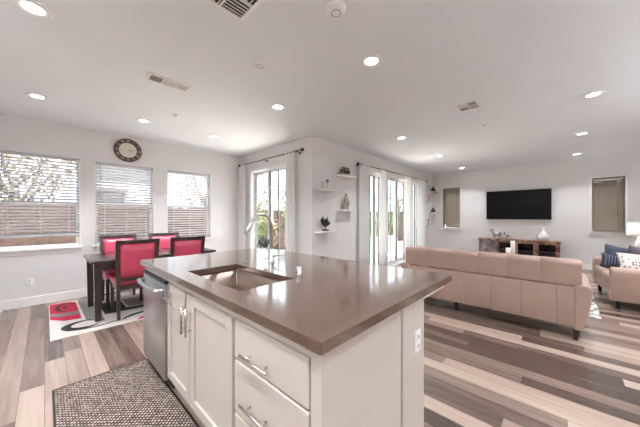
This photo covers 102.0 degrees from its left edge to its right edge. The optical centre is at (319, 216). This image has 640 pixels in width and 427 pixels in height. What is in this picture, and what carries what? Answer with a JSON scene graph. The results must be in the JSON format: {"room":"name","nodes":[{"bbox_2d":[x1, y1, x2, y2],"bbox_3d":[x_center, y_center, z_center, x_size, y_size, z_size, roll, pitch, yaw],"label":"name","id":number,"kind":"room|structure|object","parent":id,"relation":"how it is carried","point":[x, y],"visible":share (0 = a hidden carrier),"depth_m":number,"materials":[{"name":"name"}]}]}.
{"room":"open-plan kitchen","nodes":[
{"label":"open-plan kitchen","id":0,"kind":"room"},
{"bbox_2d":[0,113,240,301],"bbox_3d":[-3.836,-0.057,4.326,0.150,2.740,5.742,0,0,43],"label":"wall","id":1,"kind":"structure","parent":0,"point":[52,273],"depth_m":4.25,"materials":[{"name":"paint"}]},
{"bbox_2d":[26,278,33,285],"bbox_3d":[-4.234,0.963,3.785,0.011,0.114,0.080,0,0,43],"label":"wall outlet","id":2,"kind":"object","parent":1,"relation":"attached to","point":[29,281],"visible":1,"depth_m":3.78,"materials":[{"name":"white plastic"}]},
{"bbox_2d":[0,149,82,256],"bbox_3d":[-4.207,-0.181,3.898,0.195,1.499,0.940,0,0,43],"label":"window","id":3,"kind":"structure","parent":1,"relation":"in","point":[71,247],"depth_m":3.96,"materials":[{"name":"white plastic"}]},
{"bbox_2d":[0,150,78,238],"bbox_3d":[-4.198,-0.303,3.889,0.071,1.232,0.856,0,0,43],"label":"window blind","id":4,"kind":"object","parent":3,"relation":"attached to","point":[68,233],"visible":1,"depth_m":3.88,"materials":[{"name":"white plastic"}]},
{"bbox_2d":[0,286,115,310],"bbox_3d":[-3.776,1.248,4.269,0.014,0.130,5.442,0,0,43],"label":"baseboard","id":5,"kind":"structure","parent":1,"relation":"attached to","point":[36,300],"depth_m":3.87,"materials":[{"name":"white wood"}]},
{"bbox_2d":[93,160,153,249],"bbox_3d":[-3.490,-0.181,4.660,0.195,1.499,0.913,0,0,43],"label":"window","id":6,"kind":"structure","parent":1,"relation":"in","point":[96,247],"depth_m":4.77,"materials":[{"name":"white plastic"}]},
{"bbox_2d":[95,161,152,244],"bbox_3d":[-3.481,-0.220,4.651,0.071,1.398,0.829,0,0,43],"label":"window blind","id":7,"kind":"object","parent":6,"relation":"attached to","point":[104,164],"visible":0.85,"depth_m":4.62,"materials":[{"name":"white plastic"}]},
{"bbox_2d":[113,139,141,161],"bbox_3d":[-3.426,-1.172,4.625,0.038,0.410,0.410,0,0,43],"label":"wall clock","id":8,"kind":"object","parent":1,"relation":"attached to","point":[127,150],"visible":1,"depth_m":4.62,"materials":[{"name":"black plastic"}]},
{"bbox_2d":[167,169,212,241],"bbox_3d":[-2.747,-0.181,5.450,0.195,1.499,0.932,0,0,43],"label":"window","id":9,"kind":"structure","parent":1,"relation":"in","point":[209,191],"depth_m":5.74,"materials":[{"name":"white plastic"}]},
{"bbox_2d":[167,170,209,237],"bbox_3d":[-2.737,-0.220,5.441,0.071,1.398,0.848,0,0,43],"label":"window blind","id":10,"kind":"object","parent":9,"relation":"attached to","point":[206,176],"visible":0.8,"depth_m":5.43,"materials":[{"name":"white plastic"}]},
{"bbox_2d":[241,136,317,255],"bbox_3d":[-0.979,-0.057,5.476,2.435,2.740,0.150,0,0,43],"label":"wall","id":11,"kind":"structure","parent":0,"point":[306,163],"depth_m":4.77,"materials":[{"name":"paint"}]},
{"bbox_2d":[250,163,284,249],"bbox_3d":[-1.069,0.128,5.561,1.380,2.370,0.150,0,0,43],"label":"door","id":12,"kind":"structure","parent":11,"relation":"in","point":[269,170],"depth_m":5.74,"materials":[{"name":"white plastic"}]},
{"bbox_2d":[238,148,303,166],"bbox_3d":[-1.086,-1.181,5.390,2.236,0.077,0.121,0,0,43],"label":"curtain rod","id":13,"kind":"object","parent":11,"relation":"attached to","point":[301,149],"visible":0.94,"depth_m":5.21,"materials":[{"name":"brown metal"}]},
{"bbox_2d":[239,163,245,249],"bbox_3d":[-1.817,0.041,6.041,0.273,2.515,0.046,0,0,43],"label":"curtain","id":14,"kind":"object","parent":13,"relation":"hanging from","point":[242,237],"visible":0.75,"depth_m":6.04,"materials":[{"name":"white fabric"}]},
{"bbox_2d":[285,150,294,251],"bbox_3d":[-0.561,0.041,4.859,0.283,2.515,0.046,0,0,43],"label":"curtain","id":15,"kind":"object","parent":13,"relation":"hanging from","point":[290,157],"visible":0.71,"depth_m":4.86,"materials":[{"name":"white fabric"}]},
{"bbox_2d":[0,0,639,173],"bbox_3d":[1.260,-1.527,3.588,8.583,0.200,11.654,0,0,43],"label":"ceiling","id":16,"kind":"structure","parent":0,"point":[529,65],"depth_m":2.63,"materials":[{"name":"paint"}]},
{"bbox_2d":[11,0,53,18],"bbox_3d":[-1.967,-1.423,1.776,0.200,0.009,0.200,0,0,43],"label":"recessed light","id":17,"kind":"object","parent":16,"relation":"in","point":[34,8],"visible":1,"depth_m":1.78,"materials":[{"name":"white"}]},
{"bbox_2d":[20,1,44,14],"bbox_3d":[-1.967,-1.424,1.776,0.113,0.001,0.113,0,0,43],"label":"diffuser","id":18,"kind":"object","parent":17,"relation":"attached to","point":[30,7],"depth_m":1.78,"materials":[{"name":"white plastic"}]},
{"bbox_2d":[24,92,48,100],"bbox_3d":[-3.369,-1.423,3.088,0.200,0.009,0.200,0,0,43],"label":"recessed light","id":19,"kind":"object","parent":16,"relation":"in","point":[29,94],"visible":1,"depth_m":3.08,"materials":[{"name":"white"}]},
{"bbox_2d":[31,94,43,98],"bbox_3d":[-3.369,-1.424,3.088,0.113,0.001,0.113,0,0,43],"label":"diffuser","id":20,"kind":"object","parent":19,"relation":"attached to","point":[36,96],"depth_m":3.09,"materials":[{"name":"white plastic"}]},
{"bbox_2d":[136,118,151,123],"bbox_3d":[-2.640,-1.423,3.885,0.200,0.009,0.200,0,0,43],"label":"recessed light","id":21,"kind":"object","parent":16,"relation":"in","point":[140,120],"visible":1,"depth_m":3.88,"materials":[{"name":"white"}]},
{"bbox_2d":[144,71,192,92],"bbox_3d":[-1.612,-1.421,2.767,0.180,0.013,0.420,0,0,43],"label":"ceiling vent","id":22,"kind":"object","parent":16,"relation":"in","point":[150,76],"visible":1,"depth_m":2.75,"materials":[{"name":"white metal"}]},
{"bbox_2d":[207,135,218,138],"bbox_3d":[-1.917,-1.423,4.646,0.200,0.009,0.200,0,0,43],"label":"recessed light","id":23,"kind":"object","parent":16,"relation":"in","point":[209,136],"visible":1,"depth_m":4.64,"materials":[{"name":"white"}]},
{"bbox_2d":[206,0,263,21],"bbox_3d":[-0.563,-1.421,1.642,0.360,0.012,0.360,0,0,43],"label":"ceiling vent","id":24,"kind":"object","parent":16,"relation":"in","point":[240,10],"visible":1,"depth_m":1.76,"materials":[{"name":"white metal"}]},
{"bbox_2d":[253,60,266,68],"bbox_3d":[-0.563,-1.415,2.432,0.124,0.023,0.124,0,0,43],"label":"cap","id":25,"kind":"object","parent":16,"relation":"attached to","point":[260,64],"visible":1,"depth_m":2.41,"materials":[{"name":"white plastic"}]},
{"bbox_2d":[270,104,285,109],"bbox_3d":[-0.548,-1.423,3.386,0.200,0.009,0.200,0,0,43],"label":"recessed light","id":26,"kind":"object","parent":16,"relation":"in","point":[273,106],"visible":1,"depth_m":3.37,"materials":[{"name":"white"}]},
{"bbox_2d":[326,0,345,17],"bbox_3d":[0.110,-1.408,1.778,0.140,0.038,0.140,0,0,43],"label":"smoke detector","id":27,"kind":"object","parent":16,"relation":"attached to","point":[334,8],"visible":1,"depth_m":1.75,"materials":[{"name":"white plastic"}]},
{"bbox_2d":[360,54,382,67],"bbox_3d":[0.472,-1.423,2.384,0.200,0.009,0.200,0,0,43],"label":"recessed light","id":28,"kind":"object","parent":16,"relation":"in","point":[371,61],"visible":1,"depth_m":2.38,"materials":[{"name":"white"}]},
{"bbox_2d":[365,58,377,64],"bbox_3d":[0.472,-1.424,2.384,0.113,0.001,0.113,0,0,43],"label":"diffuser","id":29,"kind":"object","parent":28,"relation":"attached to","point":[370,61],"depth_m":2.39,"materials":[{"name":"white plastic"}]},
{"bbox_2d":[396,136,406,139],"bbox_3d":[1.484,-1.423,4.728,0.200,0.009,0.200,0,0,43],"label":"recessed light","id":30,"kind":"object","parent":16,"relation":"in","point":[400,137],"visible":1,"depth_m":4.70,"materials":[{"name":"white"}]},
{"bbox_2d":[453,99,481,112],"bbox_3d":[1.913,-1.421,3.356,0.265,0.012,0.290,0,0,43],"label":"ceiling vent","id":31,"kind":"object","parent":16,"relation":"in","point":[474,104],"visible":1,"depth_m":3.35,"materials":[{"name":"white metal"}]},
{"bbox_2d":[574,132,590,135],"bbox_3d":[4.533,-1.423,4.481,0.200,0.009,0.200,0,0,43],"label":"recessed light","id":32,"kind":"object","parent":16,"relation":"in","point":[581,133],"visible":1,"depth_m":4.47,"materials":[{"name":"white"}]},
{"bbox_2d":[581,90,605,98],"bbox_3d":[3.204,-1.423,3.040,0.200,0.009,0.200,0,0,43],"label":"recessed light","id":33,"kind":"object","parent":16,"relation":"in","point":[600,92],"visible":1,"depth_m":3.04,"materials":[{"name":"white"}]},
{"bbox_2d":[586,92,599,96],"bbox_3d":[3.204,-1.424,3.040,0.113,0.001,0.113,0,0,43],"label":"diffuser","id":34,"kind":"object","parent":33,"relation":"attached to","point":[593,94],"depth_m":3.04,"materials":[{"name":"white plastic"}]},
{"bbox_2d":[0,264,639,426],"bbox_3d":[1.260,1.373,3.588,8.583,0.120,11.654,0,0,43],"label":"floor","id":35,"kind":"structure","parent":0,"point":[483,367],"depth_m":2.26,"materials":[{"name":"brown wood"}]},
{"bbox_2d":[49,289,143,341],"bbox_3d":[-2.604,1.307,4.091,1.600,0.011,2.310,0,0,43],"label":"area rug","id":36,"kind":"object","parent":35,"relation":"on","point":[71,318],"visible":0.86,"depth_m":3.37,"materials":[{"name":"white fabric"}]},
{"bbox_2d":[99,234,142,307],"bbox_3d":[-3.063,0.800,4.002,0.557,1.001,0.480,0,0,43],"label":"dining chair","id":37,"kind":"object","parent":36,"relation":"on","point":[106,242],"visible":0.48,"depth_m":3.99,"materials":[{"name":"leather"}]},
{"bbox_2d":[103,269,115,278],"bbox_3d":[-3.015,0.856,3.957,0.425,0.080,0.450,0,0,43],"label":"seat cushion","id":38,"kind":"object","parent":37,"relation":"on","point":[107,274],"depth_m":3.75,"materials":[{"name":"leather"}]},
{"bbox_2d":[110,238,159,320],"bbox_3d":[-2.527,0.800,3.525,0.557,1.001,0.480,0,0,43],"label":"dining chair","id":39,"kind":"object","parent":36,"relation":"on","point":[128,253],"visible":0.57,"depth_m":3.33,"materials":[{"name":"brown wood"}]},
{"bbox_2d":[110,275,143,285],"bbox_3d":[-2.575,0.856,3.571,0.425,0.080,0.450,0,0,43],"label":"seat cushion","id":40,"kind":"object","parent":39,"relation":"on","point":[113,278],"depth_m":3.38,"materials":[{"name":"leather"}]},
{"bbox_2d":[83,248,215,321],"bbox_3d":[-2.558,0.927,3.994,0.900,0.748,1.550,0,0,43],"label":"dining table","id":41,"kind":"object","parent":36,"relation":"on","point":[96,263],"visible":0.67,"depth_m":3.31,"materials":[{"name":"brown wood"}]},
{"bbox_2d":[149,232,178,247],"bbox_3d":[-2.614,0.800,4.479,0.557,1.001,0.480,0,0,43],"label":"dining chair","id":42,"kind":"object","parent":36,"relation":"on","point":[165,238],"visible":0.18,"depth_m":4.62,"materials":[{"name":"leather"}]},
{"bbox_2d":[170,236,204,256],"bbox_3d":[-2.106,0.800,3.973,0.557,1.001,0.480,0,0,43],"label":"dining chair","id":43,"kind":"object","parent":36,"relation":"on","point":[179,246],"visible":0.26,"depth_m":3.77,"materials":[{"name":"leather"}]},
{"bbox_2d":[52,358,199,426],"bbox_3d":[-1.039,1.308,1.457,2.074,0.009,0.621,0,0,43],"label":"kitchen mat","id":44,"kind":"object","parent":35,"relation":"on","point":[135,394],"visible":0.96,"depth_m":1.81,"materials":[{"name":"grey fabric"}]},
{"bbox_2d":[137,270,174,388],"bbox_3d":[-1.205,0.899,2.307,0.596,0.828,0.636,0,0,43],"label":"dishwasher","id":45,"kind":"object","parent":35,"relation":"on","point":[155,287],"visible":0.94,"depth_m":2.06,"materials":[{"name":"metal"}]},
{"bbox_2d":[145,267,443,426],"bbox_3d":[-0.394,0.877,2.035,2.216,0.872,1.256,0,0,43],"label":"kitchen island","id":46,"kind":"object","parent":35,"relation":"on","point":[232,370],"visible":0.74,"depth_m":1.17,"materials":[{"name":"beige paint"}]},
{"bbox_2d":[162,283,188,310],"bbox_3d":[-0.987,0.549,1.768,0.346,0.117,0.068,0,0,43],"label":"towel bar","id":47,"kind":"object","parent":46,"relation":"attached to","point":[165,298],"visible":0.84,"depth_m":1.69,"materials":[{"name":"silver metal"}]},
{"bbox_2d":[140,248,451,355],"bbox_3d":[-0.368,0.419,2.056,2.246,0.041,1.299,0,0,43],"label":"island countertop","id":48,"kind":"structure","parent":46,"relation":"on","point":[333,301],"depth_m":1.39,"materials":[{"name":"brown stone"}]},
{"bbox_2d":[199,269,281,290],"bbox_3d":[-0.560,0.537,1.768,0.782,0.192,0.435,0,0,43],"label":"sink","id":49,"kind":"object","parent":48,"relation":"in","point":[240,280],"visible":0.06,"depth_m":2.06,"materials":[{"name":"metal"}]},
{"bbox_2d":[244,213,283,262],"bbox_3d":[-0.465,0.185,2.139,0.163,0.427,0.296,0,0,43],"label":"kitchen faucet","id":50,"kind":"object","parent":48,"relation":"on","point":[272,255],"visible":1,"depth_m":2.23,"materials":[{"name":"metal"}]},
{"bbox_2d":[258,236,269,258],"bbox_3d":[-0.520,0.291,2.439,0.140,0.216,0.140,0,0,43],"label":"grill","id":51,"kind":"object","parent":48,"relation":"on","point":[263,241],"visible":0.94,"depth_m":2.41,"materials":[{"name":"grey metal"}]},
{"bbox_2d":[295,266,301,274],"bbox_3d":[-0.146,0.371,1.785,0.048,0.055,0.048,0,0,43],"label":"air gap cap","id":52,"kind":"object","parent":48,"relation":"on","point":[298,271],"visible":1,"depth_m":1.77,"materials":[{"name":"silver metal"}]},
{"bbox_2d":[415,328,420,353],"bbox_3d":[0.525,0.668,1.387,0.011,0.114,0.070,0,0,43],"label":"wall outlet","id":53,"kind":"object","parent":46,"relation":"attached to","point":[418,332],"visible":1,"depth_m":1.38,"materials":[{"name":"white plastic"}]},
{"bbox_2d":[401,246,592,340],"bbox_3d":[2.321,0.890,3.666,2.081,0.845,0.900,0,0,43],"label":"sofa","id":54,"kind":"object","parent":35,"relation":"on","point":[551,289],"visible":0.9,"depth_m":3.08,"materials":[{"name":"beige leather"}]},
{"bbox_2d":[478,237,560,257],"bbox_3d":[5.419,0.977,7.136,1.790,0.672,0.427,0,0,43],"label":"media console","id":55,"kind":"object","parent":35,"relation":"on","point":[548,248],"visible":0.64,"depth_m":7.06,"materials":[{"name":"brown wood"}]},
{"bbox_2d":[489,228,502,238],"bbox_3d":[5.055,0.488,7.456,0.322,0.306,0.126,0,0,43],"label":"figurine","id":56,"kind":"object","parent":55,"relation":"on","point":[495,233],"visible":0.99,"depth_m":7.41,"materials":[{"name":"ceramic"}]},
{"bbox_2d":[502,232,511,238],"bbox_3d":[5.250,0.530,7.272,0.234,0.222,0.091,0,0,43],"label":"figurine","id":57,"kind":"object","parent":55,"relation":"on","point":[504,233],"visible":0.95,"depth_m":7.24,"materials":[{"name":"ceramic"}]},
{"bbox_2d":[536,222,549,240],"bbox_3d":[5.811,0.391,6.758,0.270,0.501,0.270,0,0,43],"label":"bottle vase","id":58,"kind":"object","parent":55,"relation":"on","point":[542,236],"visible":1,"depth_m":6.70,"materials":[{"name":"white ceramic"}]},
{"bbox_2d":[588,296,601,318],"bbox_3d":[3.434,1.308,4.816,2.300,0.010,2.000,0,0,43],"label":"area rug","id":59,"kind":"object","parent":35,"relation":"on","point":[594,312],"visible":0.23,"depth_m":3.54,"materials":[{"name":"white fabric"}]},
{"bbox_3d":[3.322,1.088,4.770,1.000,0.430,0.600,0,0,43],"label":"coffee table","id":60,"kind":"object","parent":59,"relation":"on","visible":0},
{"bbox_2d":[510,241,514,253],"bbox_3d":[3.514,0.657,4.726,0.100,0.432,0.100,0,0,43],"label":"pillar candle","id":61,"kind":"object","parent":60,"relation":"on","point":[512,243],"visible":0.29,"depth_m":4.70,"materials":[{"name":"white wax"}]},
{"bbox_2d":[592,256,639,309],"bbox_3d":[4.847,0.890,3.875,0.900,0.845,1.401,0,0,39],"label":"loveseat","id":62,"kind":"object","parent":35,"relation":"on","point":[621,284],"visible":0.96,"depth_m":3.59,"materials":[{"name":"beige leather"}]},
{"bbox_2d":[595,265,608,277],"bbox_3d":[4.966,0.935,4.145,0.730,0.155,0.562,0,0,39],"label":"seat cushion","id":63,"kind":"object","parent":62,"relation":"on","point":[598,269],"depth_m":4.32,"materials":[{"name":"beige leather"}]},
{"bbox_2d":[602,270,608,283],"bbox_3d":[4.610,0.935,3.700,0.730,0.155,0.562,0,0,39],"label":"seat cushion","id":64,"kind":"object","parent":62,"relation":"on","point":[605,273],"depth_m":3.98,"materials":[{"name":"beige leather"}]},
{"bbox_2d":[600,252,619,267],"bbox_3d":[4.809,0.758,4.235,0.382,0.300,0.162,0,0,31],"label":"throw pillow","id":65,"kind":"object","parent":62,"relation":"on","point":[607,261],"visible":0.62,"depth_m":4.23,"materials":[{"name":"blue fabric"}]},
{"bbox_2d":[604,244,628,255],"bbox_3d":[4.969,0.678,4.346,0.388,0.408,0.155,0,0,30],"label":"throw pillow","id":66,"kind":"object","parent":62,"relation":"on","point":[609,249],"visible":0.35,"depth_m":4.34,"materials":[{"name":"blue fabric"}]},
{"bbox_2d":[616,252,639,268],"bbox_3d":[4.792,0.728,3.895,0.498,0.339,0.180,0,0,20],"label":"throw pillow","id":67,"kind":"object","parent":62,"relation":"on","point":[626,260],"visible":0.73,"depth_m":3.90,"materials":[{"name":"fabric"}]},
{"bbox_2d":[629,246,639,254],"bbox_3d":[5.069,0.668,4.073,0.323,0.392,0.152,0,0,35],"label":"throw pillow","id":68,"kind":"object","parent":62,"relation":"on","point":[634,250],"visible":0.34,"depth_m":4.11,"materials":[{"name":"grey fabric"}]},
{"bbox_3d":[6.690,1.035,5.445,0.480,0.555,0.480,0,0,43],"label":"side table","id":69,"kind":"object","parent":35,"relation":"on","visible":0},
{"bbox_2d":[626,222,639,246],"bbox_3d":[6.690,0.441,5.445,0.330,0.635,0.330,0,0,43],"label":"table lamp","id":70,"kind":"object","parent":69,"relation":"on","point":[633,228],"visible":0.77,"depth_m":5.42,"materials":[{"name":"white fabric"}]},
{"bbox_2d":[318,138,433,261],"bbox_3d":[1.931,-0.057,6.900,0.150,2.740,5.912,0,0,43],"label":"wall","id":71,"kind":"structure","parent":0,"point":[342,244],"depth_m":5.27,"materials":[{"name":"paint"}]},
{"bbox_2d":[314,188,335,191],"bbox_3d":[0.098,-0.469,4.721,0.168,0.036,0.410,0,0,43],"label":"floating shelf","id":72,"kind":"object","parent":71,"relation":"attached to","point":[318,189],"visible":1,"depth_m":4.62,"materials":[{"name":"white wood"}]},
{"bbox_2d":[314,230,335,233],"bbox_3d":[0.098,0.286,4.721,0.168,0.036,0.410,0,0,43],"label":"floating shelf","id":73,"kind":"object","parent":71,"relation":"attached to","point":[329,231],"visible":0.98,"depth_m":4.62,"materials":[{"name":"white wood"}]},
{"bbox_2d":[320,217,329,230],"bbox_3d":[0.097,0.132,4.719,0.074,0.271,0.234,0,0,43],"label":"sculpture","id":74,"kind":"object","parent":73,"relation":"on","point":[325,222],"visible":1,"depth_m":4.69,"materials":[{"name":"black plastic"}]},
{"bbox_2d":[336,174,356,178],"bbox_3d":[0.537,-0.799,5.187,0.168,0.036,0.450,0,0,43],"label":"floating shelf","id":75,"kind":"object","parent":71,"relation":"attached to","point":[338,175],"visible":1,"depth_m":5.11,"materials":[{"name":"white wood"}]},
{"bbox_2d":[340,166,349,174],"bbox_3d":[0.502,-0.897,5.141,0.102,0.160,0.294,0,0,43],"label":"elephant figurine","id":76,"kind":"object","parent":75,"relation":"on","point":[345,170],"visible":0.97,"depth_m":5.10,"materials":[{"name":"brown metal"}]},
{"bbox_2d":[336,209,356,210],"bbox_3d":[0.537,-0.114,5.187,0.168,0.036,0.450,0,0,43],"label":"floating shelf","id":77,"kind":"object","parent":71,"relation":"attached to","point":[337,209],"visible":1,"depth_m":5.05,"materials":[{"name":"white wood"}]},
{"bbox_2d":[343,193,348,208],"bbox_3d":[0.528,-0.292,5.159,0.123,0.321,0.128,0,0,-2],"label":"statuette","id":78,"kind":"object","parent":77,"relation":"on","point":[346,200],"visible":0.93,"depth_m":5.13,"materials":[{"name":"ceramic"}]},
{"bbox_2d":[369,170,378,263],"bbox_3d":[1.291,0.128,6.221,0.150,2.370,0.730,0,0,43],"label":"door","id":79,"kind":"structure","parent":71,"relation":"in","point":[373,224],"depth_m":6.21,"materials":[{"name":"white plastic"}]},
{"bbox_2d":[356,162,426,181],"bbox_3d":[2.049,-1.101,6.826,0.123,0.077,3.773,0,0,43],"label":"curtain rod","id":80,"kind":"object","parent":71,"relation":"attached to","point":[357,163],"visible":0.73,"depth_m":6.28,"materials":[{"name":"brown metal"}]},
{"bbox_2d":[359,162,369,262],"bbox_3d":[0.965,0.081,5.630,0.046,2.435,0.383,0,0,43],"label":"curtain","id":81,"kind":"object","parent":80,"relation":"hanging from","point":[364,171],"visible":0.8,"depth_m":5.60,"materials":[{"name":"white fabric"}]},
{"bbox_2d":[379,168,386,265],"bbox_3d":[1.514,0.081,6.213,0.046,2.435,0.323,0,0,43],"label":"curtain","id":82,"kind":"object","parent":80,"relation":"hanging from","point":[382,173],"visible":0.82,"depth_m":6.18,"materials":[{"name":"white fabric"}]},
{"bbox_2d":[406,175,411,246],"bbox_3d":[2.494,0.081,7.254,0.046,2.435,0.343,0,0,43],"label":"curtain","id":83,"kind":"object","parent":80,"relation":"hanging from","point":[408,179],"visible":0.8,"depth_m":7.22,"materials":[{"name":"white fabric"}]},
{"bbox_2d":[417,178,425,246],"bbox_3d":[3.090,0.081,7.888,0.046,2.435,0.642,0,0,43],"label":"curtain","id":84,"kind":"object","parent":80,"relation":"hanging from","point":[421,184],"visible":0.77,"depth_m":7.84,"materials":[{"name":"white fabric"}]},
{"bbox_2d":[387,174,405,265],"bbox_3d":[2.062,0.128,7.040,0.150,2.370,1.240,0,0,43],"label":"door","id":85,"kind":"structure","parent":71,"relation":"in","point":[396,261],"depth_m":7.04,"materials":[{"name":"white plastic"}]},
{"bbox_2d":[412,180,416,245],"bbox_3d":[2.875,0.128,7.903,0.150,2.370,0.650,0,0,43],"label":"door","id":86,"kind":"structure","parent":71,"relation":"in","point":[414,183],"depth_m":7.86,"materials":[{"name":"white plastic"}]},
{"bbox_2d":[434,153,639,264],"bbox_3d":[6.144,-0.057,6.891,5.998,2.740,0.150,0,0,43],"label":"wall","id":87,"kind":"structure","parent":0,"point":[568,180],"depth_m":6.82,"materials":[{"name":"paint"}]},
{"bbox_2d":[440,186,462,230],"bbox_3d":[4.346,-0.239,8.549,0.668,1.455,0.200,0,0,43],"label":"window","id":88,"kind":"structure","parent":87,"relation":"in","point":[445,228],"depth_m":8.54,"materials":[{"name":"white plastic"}]},
{"bbox_2d":[443,188,459,225],"bbox_3d":[4.343,-0.297,8.545,0.502,1.240,0.060,0,0,43],"label":"window blind","id":89,"kind":"object","parent":88,"relation":"attached to","point":[452,201],"visible":1,"depth_m":8.54,"materials":[{"name":"beige fabric"}]},
{"bbox_2d":[486,188,551,219],"bbox_3d":[5.544,-0.317,7.300,1.456,0.820,0.077,0,0,43],"label":"television","id":90,"kind":"object","parent":87,"relation":"attached to","point":[531,204],"visible":1,"depth_m":7.21,"materials":[{"name":"black plastic"}]},
{"bbox_2d":[582,264,591,269],"bbox_3d":[6.038,1.248,6.878,5.834,0.130,0.014,0,0,43],"label":"baseboard","id":91,"kind":"structure","parent":87,"relation":"attached to","point":[584,266],"depth_m":6.37,"materials":[{"name":"white wood"}]},
{"bbox_2d":[588,174,627,236],"bbox_3d":[6.862,-0.249,6.181,0.674,1.435,0.200,0,0,43],"label":"window","id":92,"kind":"structure","parent":87,"relation":"in","point":[590,232],"depth_m":6.14,"materials":[{"name":"white plastic"}]},
{"bbox_2d":[592,176,623,231],"bbox_3d":[6.858,-0.272,6.178,0.508,1.290,0.060,0,0,43],"label":"window blind","id":93,"kind":"object","parent":92,"relation":"attached to","point":[607,210],"visible":1,"depth_m":6.17,"materials":[{"name":"beige fabric"}]},
{"label":"outside","id":94,"kind":"structure","parent":0,"visible":0},
{"bbox_3d":[1.199,1.443,7.111,40.000,0.140,40.000,0,0,43],"label":"ground","id":95,"kind":"structure","parent":94,"visible":0},
{"bbox_2d":[0,154,75,200],"bbox_3d":[-7.557,-0.666,6.396,2.515,4.086,2.532,0,0,43],"label":"tree","id":96,"kind":"object","parent":95,"relation":"on","point":[0,154],"visible":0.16,"depth_m":6.43,"materials":[{"name":"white plant"}]},
{"bbox_2d":[97,166,148,206],"bbox_3d":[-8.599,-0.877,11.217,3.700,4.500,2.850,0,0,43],"label":"house","id":97,"kind":"structure","parent":95,"relation":"on","point":[97,166],"depth_m":10.10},
{"bbox_2d":[0,205,284,249],"bbox_3d":[-4.728,0.543,7.169,0.167,1.660,14.051,0,0,43],"label":"fence","id":98,"kind":"object","parent":95,"relation":"on","point":[30,241],"visible":0.12,"depth_m":6.31,"materials":[{"name":"brown wood"}]},
{"bbox_2d":[452,181,620,230],"bbox_3d":[9.239,0.153,7.157,10.445,2.440,0.167,0,0,43],"label":"fence","id":99,"kind":"object","parent":95,"relation":"on","point":[613,181],"visible":0.02,"depth_m":7.88,"materials":[{"name":"brown wood"}]},
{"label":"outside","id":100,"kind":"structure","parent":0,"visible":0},
{"bbox_2d":[282,241,402,263],"bbox_3d":[1.199,1.443,7.111,40.000,0.140,40.000,0,0,43],"label":"ground","id":101,"kind":"structure","parent":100,"point":[400,243],"depth_m":9.52,"materials":[{"name":"concrete"}]},
{"bbox_2d":[176,175,205,204],"bbox_3d":[-4.470,-0.692,10.168,2.188,4.138,2.169,0,0,-10],"label":"tree","id":102,"kind":"object","parent":101,"relation":"on","point":[185,175],"visible":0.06,"depth_m":9.91,"materials":[{"name":"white plant"}]},
{"bbox_2d":[257,203,266,245],"bbox_3d":[-2.234,0.435,8.746,0.893,1.888,0.898,0,0,43],"label":"shrub","id":103,"kind":"object","parent":101,"relation":"on","point":[259,229],"visible":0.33,"depth_m":8.70,"materials":[{"name":"green plant"}]},
{"bbox_2d":[257,175,279,209],"bbox_3d":[-2.808,-0.423,11.942,1.996,3.601,2.022,0,0,43],"label":"tree","id":104,"kind":"object","parent":101,"relation":"on","point":[261,202],"visible":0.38,"depth_m":11.80,"materials":[{"name":"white plant"}]},
{"bbox_2d":[262,213,277,246],"bbox_3d":[-1.795,0.617,9.392,0.662,1.522,0.655,0,0,43],"label":"shrub","id":105,"kind":"object","parent":101,"relation":"on","point":[274,227],"visible":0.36,"depth_m":9.37,"materials":[{"name":"green plant"}]},
{"bbox_2d":[273,174,284,209],"bbox_3d":[-1.493,-0.468,13.480,1.978,3.691,2.031,0,0,43],"label":"tree","id":106,"kind":"object","parent":101,"relation":"on","point":[280,183],"visible":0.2,"depth_m":13.23,"materials":[{"name":"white plant"}]},
{"bbox_2d":[281,209,284,228],"bbox_3d":[-0.956,0.210,9.802,1.108,2.337,1.079,0,0,43],"label":"shrub","id":107,"kind":"object","parent":101,"relation":"on","point":[283,219],"visible":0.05,"depth_m":9.73,"materials":[{"name":"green plant"}]},
{"bbox_2d":[376,232,393,254],"bbox_3d":[2.253,0.959,9.689,0.500,0.827,1.400,0,0,43],"label":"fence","id":108,"kind":"object","parent":101,"relation":"on","point":[392,236],"visible":0.15,"depth_m":9.80,"materials":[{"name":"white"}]},
{"bbox_2d":[376,205,400,234],"bbox_3d":[3.119,0.406,12.189,1.413,1.951,1.447,0,0,43],"label":"shrub","id":109,"kind":"object","parent":101,"relation":"on","point":[392,219],"visible":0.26,"depth_m":11.90,"materials":[{"name":"green plant"}]},
{"bbox_2d":[376,181,402,210],"bbox_3d":[5.029,-0.881,16.436,3.049,4.516,2.987,0,0,43],"label":"tree","id":110,"kind":"object","parent":101,"relation":"on","point":[399,184],"visible":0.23,"depth_m":16.22,"materials":[{"name":"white plant"}]},
{"bbox_2d":[376,211,451,240],"bbox_3d":[2.616,0.543,15.587,10.445,1.660,0.167,0,0,43],"label":"fence","id":111,"kind":"object","parent":101,"relation":"on","point":[400,233],"visible":0.03,"depth_m":14.02,"materials":[{"name":"brown wood"}]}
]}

